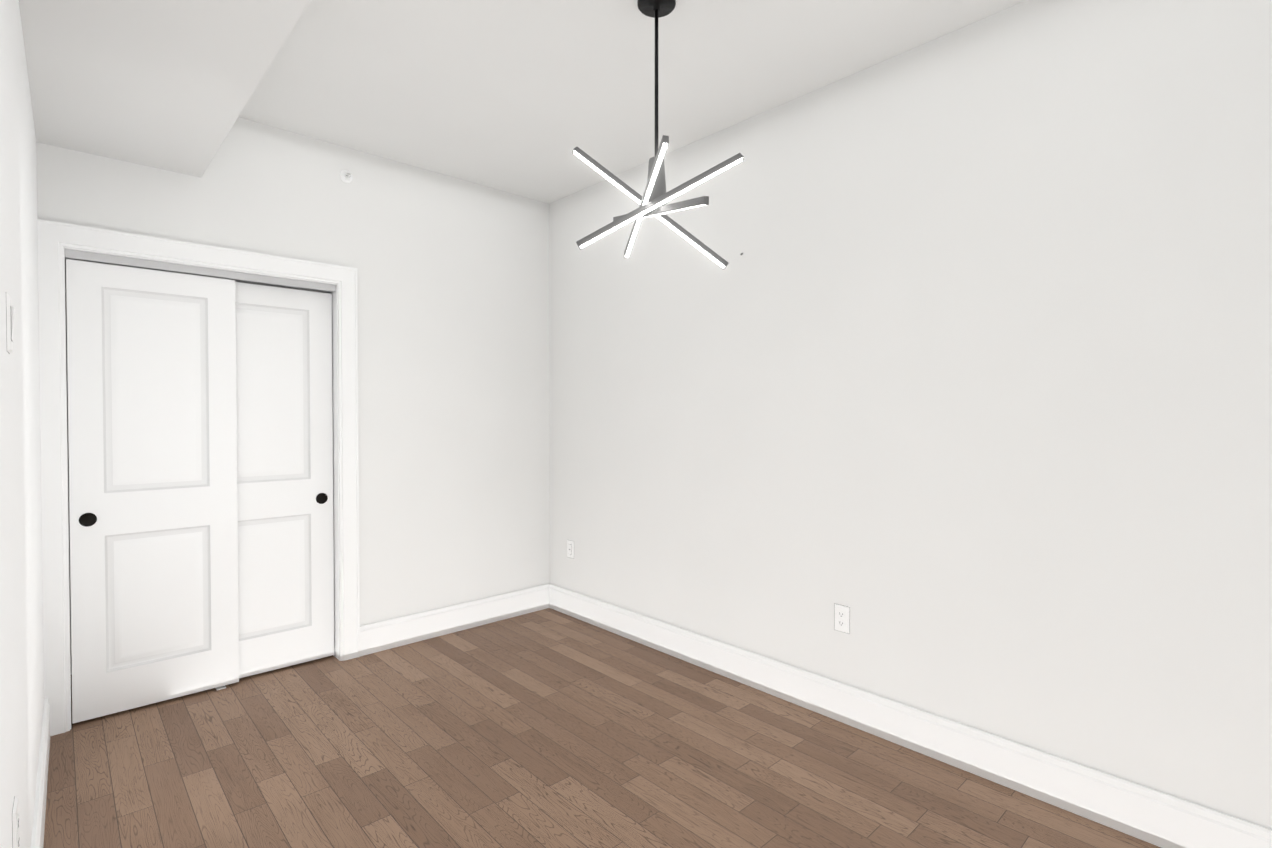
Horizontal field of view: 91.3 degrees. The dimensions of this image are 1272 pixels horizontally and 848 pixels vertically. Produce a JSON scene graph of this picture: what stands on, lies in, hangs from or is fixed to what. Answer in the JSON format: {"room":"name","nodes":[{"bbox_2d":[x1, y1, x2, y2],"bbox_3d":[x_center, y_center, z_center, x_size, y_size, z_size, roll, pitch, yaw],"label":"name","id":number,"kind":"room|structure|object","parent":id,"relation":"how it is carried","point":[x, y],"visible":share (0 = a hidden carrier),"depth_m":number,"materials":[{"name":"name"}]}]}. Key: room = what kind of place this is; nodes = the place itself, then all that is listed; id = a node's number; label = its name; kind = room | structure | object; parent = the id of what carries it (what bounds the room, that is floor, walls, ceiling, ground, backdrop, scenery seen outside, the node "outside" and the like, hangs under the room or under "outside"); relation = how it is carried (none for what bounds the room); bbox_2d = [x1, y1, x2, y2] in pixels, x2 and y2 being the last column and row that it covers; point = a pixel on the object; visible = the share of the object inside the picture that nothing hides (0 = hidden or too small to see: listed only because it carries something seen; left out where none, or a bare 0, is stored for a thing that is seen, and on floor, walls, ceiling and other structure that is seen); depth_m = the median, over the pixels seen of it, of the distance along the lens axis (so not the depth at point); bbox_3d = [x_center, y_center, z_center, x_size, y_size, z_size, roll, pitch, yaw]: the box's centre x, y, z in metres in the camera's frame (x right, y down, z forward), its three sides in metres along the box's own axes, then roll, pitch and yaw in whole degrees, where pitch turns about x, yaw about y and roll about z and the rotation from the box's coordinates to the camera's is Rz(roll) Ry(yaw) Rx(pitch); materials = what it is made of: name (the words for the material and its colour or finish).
{"room":"empty bedroom","nodes":[
{"label":"empty bedroom","id":0,"kind":"room"},
{"bbox_2d":[0,0,43,847],"bbox_3d":[-1.078,-0.070,0.960,0.197,2.765,5.903,-1,1,-43],"label":"wall","id":1,"kind":"structure","parent":0,"point":[21,651],"depth_m":1.50,"materials":[{"name":"paint"}]},
{"bbox_2d":[6,293,15,353],"bbox_3d":[-1.256,-0.201,1.251,0.012,0.117,0.073,-1,1,-43],"label":"light switch","id":2,"kind":"object","parent":1,"relation":"attached to","point":[10,314],"visible":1,"depth_m":1.23,"materials":[{"name":"white plastic"}]},
{"bbox_2d":[12,796,18,847],"bbox_3d":[-1.223,0.807,1.227,0.008,0.117,0.073,-1,1,-43],"label":"outlet","id":3,"kind":"object","parent":1,"relation":"attached to","point":[15,829],"visible":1,"depth_m":1.21,"materials":[{"name":"white plastic"}]},
{"bbox_2d":[31,698,49,847],"bbox_3d":[-0.772,1.234,0.744,0.080,0.164,4.903,-1,1,-43],"label":"baseboard","id":4,"kind":"structure","parent":1,"relation":"attached to","point":[37,838],"depth_m":2.02,"materials":[{"name":"paint"}]},
{"bbox_2d":[19,0,309,176],"bbox_3d":[-0.631,-1.286,0.850,0.755,0.330,4.922,-1,1,-43],"label":"ceiling","id":5,"kind":"structure","parent":0,"point":[170,85],"depth_m":2.00,"materials":[{"name":"paint"}]},
{"bbox_2d":[65,261,321,674],"bbox_3d":[-2.062,-0.117,3.993,2.525,2.765,0.120,-1,1,-43],"label":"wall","id":6,"kind":"structure","parent":0,"point":[68,464],"depth_m":3.15,"materials":[{"name":"paint"}]},
{"bbox_2d":[36,117,549,625],"bbox_3d":[-1.557,-0.108,3.452,2.525,2.765,0.120,-1,1,-43],"label":"wall","id":7,"kind":"structure","parent":0,"point":[454,375],"depth_m":3.62,"materials":[{"name":"paint"}]},
{"bbox_2d":[66,259,238,723],"bbox_3d":[-2.182,0.286,2.845,0.607,1.966,0.038,-1,1,-43],"label":"closet door","id":8,"kind":"structure","parent":7,"relation":"in","point":[152,419],"depth_m":2.81,"materials":[{"name":"paint"}]},
{"bbox_2d":[37,219,359,735],"bbox_3d":[-2.031,0.261,3.016,1.110,2.040,0.122,-1,1,-43],"label":"door frame","id":9,"kind":"structure","parent":7,"relation":"attached to","point":[335,402],"depth_m":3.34,"materials":[{"name":"paint"}]},
{"bbox_2d":[65,249,335,292],"bbox_3d":[-2.031,-0.721,3.001,1.068,0.035,0.096,-1,1,-43],"label":"track rail","id":10,"kind":"object","parent":7,"relation":"attached to","point":[196,270],"visible":0.85,"depth_m":2.92,"materials":[{"name":"silver metal"}]},
{"bbox_2d":[235,282,333,677],"bbox_3d":[-1.880,0.281,3.187,0.607,1.966,0.038,-1,1,-43],"label":"closet door","id":11,"kind":"structure","parent":7,"relation":"in","point":[284,406],"depth_m":3.22,"materials":[{"name":"paint"}]},
{"bbox_2d":[339,170,352,182],"bbox_3d":[-1.548,-1.332,3.334,0.068,0.068,0.038,-1,1,-43],"label":"detector","id":12,"kind":"object","parent":7,"relation":"attached to","point":[346,176],"visible":1,"depth_m":3.34,"materials":[{"name":"white plastic"}]},
{"bbox_2d":[360,584,547,655],"bbox_3d":[-1.071,1.186,3.833,1.230,0.164,0.016,-1,1,-43],"label":"baseboard","id":13,"kind":"structure","parent":7,"relation":"attached to","point":[379,636],"depth_m":3.77,"materials":[{"name":"paint"}]},
{"bbox_2d":[43,608,1160,847],"bbox_3d":[-0.174,1.349,1.823,2.995,0.100,5.902,-1,1,-43],"label":"floor","id":14,"kind":"structure","parent":0,"point":[547,728],"depth_m":2.34,"materials":[{"name":"brown wood"}]},
{"bbox_2d":[216,685,225,689],"bbox_3d":[-2.030,1.274,3.035,0.039,0.014,0.084,-1,1,-43],"label":"floor guide","id":15,"kind":"object","parent":14,"relation":"on","point":[221,687],"visible":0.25,"depth_m":3.02,"materials":[{"name":"white plastic"}]},
{"bbox_2d":[239,0,1025,203],"bbox_3d":[-0.174,-1.515,1.779,2.995,0.100,5.902,-1,1,-43],"label":"ceiling","id":16,"kind":"structure","parent":0,"point":[524,98],"depth_m":2.62,"materials":[{"name":"paint"}]},
{"bbox_2d":[572,0,743,268],"bbox_3d":[0.067,-1.010,2.153,0.479,0.922,0.608,-1,1,-43],"label":"pendant light","id":17,"kind":"object","parent":16,"relation":"hanging from","point":[654,199],"visible":1,"depth_m":2.12,"materials":[{"name":"black metal"}]},
{"bbox_2d":[549,0,1271,829],"bbox_3d":[0.877,-0.098,2.781,0.120,2.765,5.902,-1,1,-43],"label":"wall","id":18,"kind":"structure","parent":0,"point":[947,376],"depth_m":2.28,"materials":[{"name":"paint"}]},
{"bbox_2d":[567,540,573,558],"bbox_3d":[-0.435,0.827,4.106,0.012,0.117,0.073,-1,1,-43],"label":"outlet","id":19,"kind":"object","parent":18,"relation":"attached to","point":[570,548],"visible":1,"depth_m":4.10,"materials":[{"name":"white plastic"}]},
{"bbox_2d":[834,603,849,633],"bbox_3d":[0.889,0.842,2.690,0.007,0.117,0.073,-1,1,-43],"label":"outlet","id":20,"kind":"object","parent":18,"relation":"attached to","point":[841,618],"visible":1,"depth_m":2.69,"materials":[{"name":"white plastic"}]},
{"bbox_2d":[548,583,1271,847],"bbox_3d":[1.080,1.207,2.485,0.016,0.164,4.922,-1,1,-43],"label":"baseboard","id":21,"kind":"structure","parent":18,"relation":"attached to","point":[1151,816],"depth_m":2.34,"materials":[{"name":"paint"}]}
]}

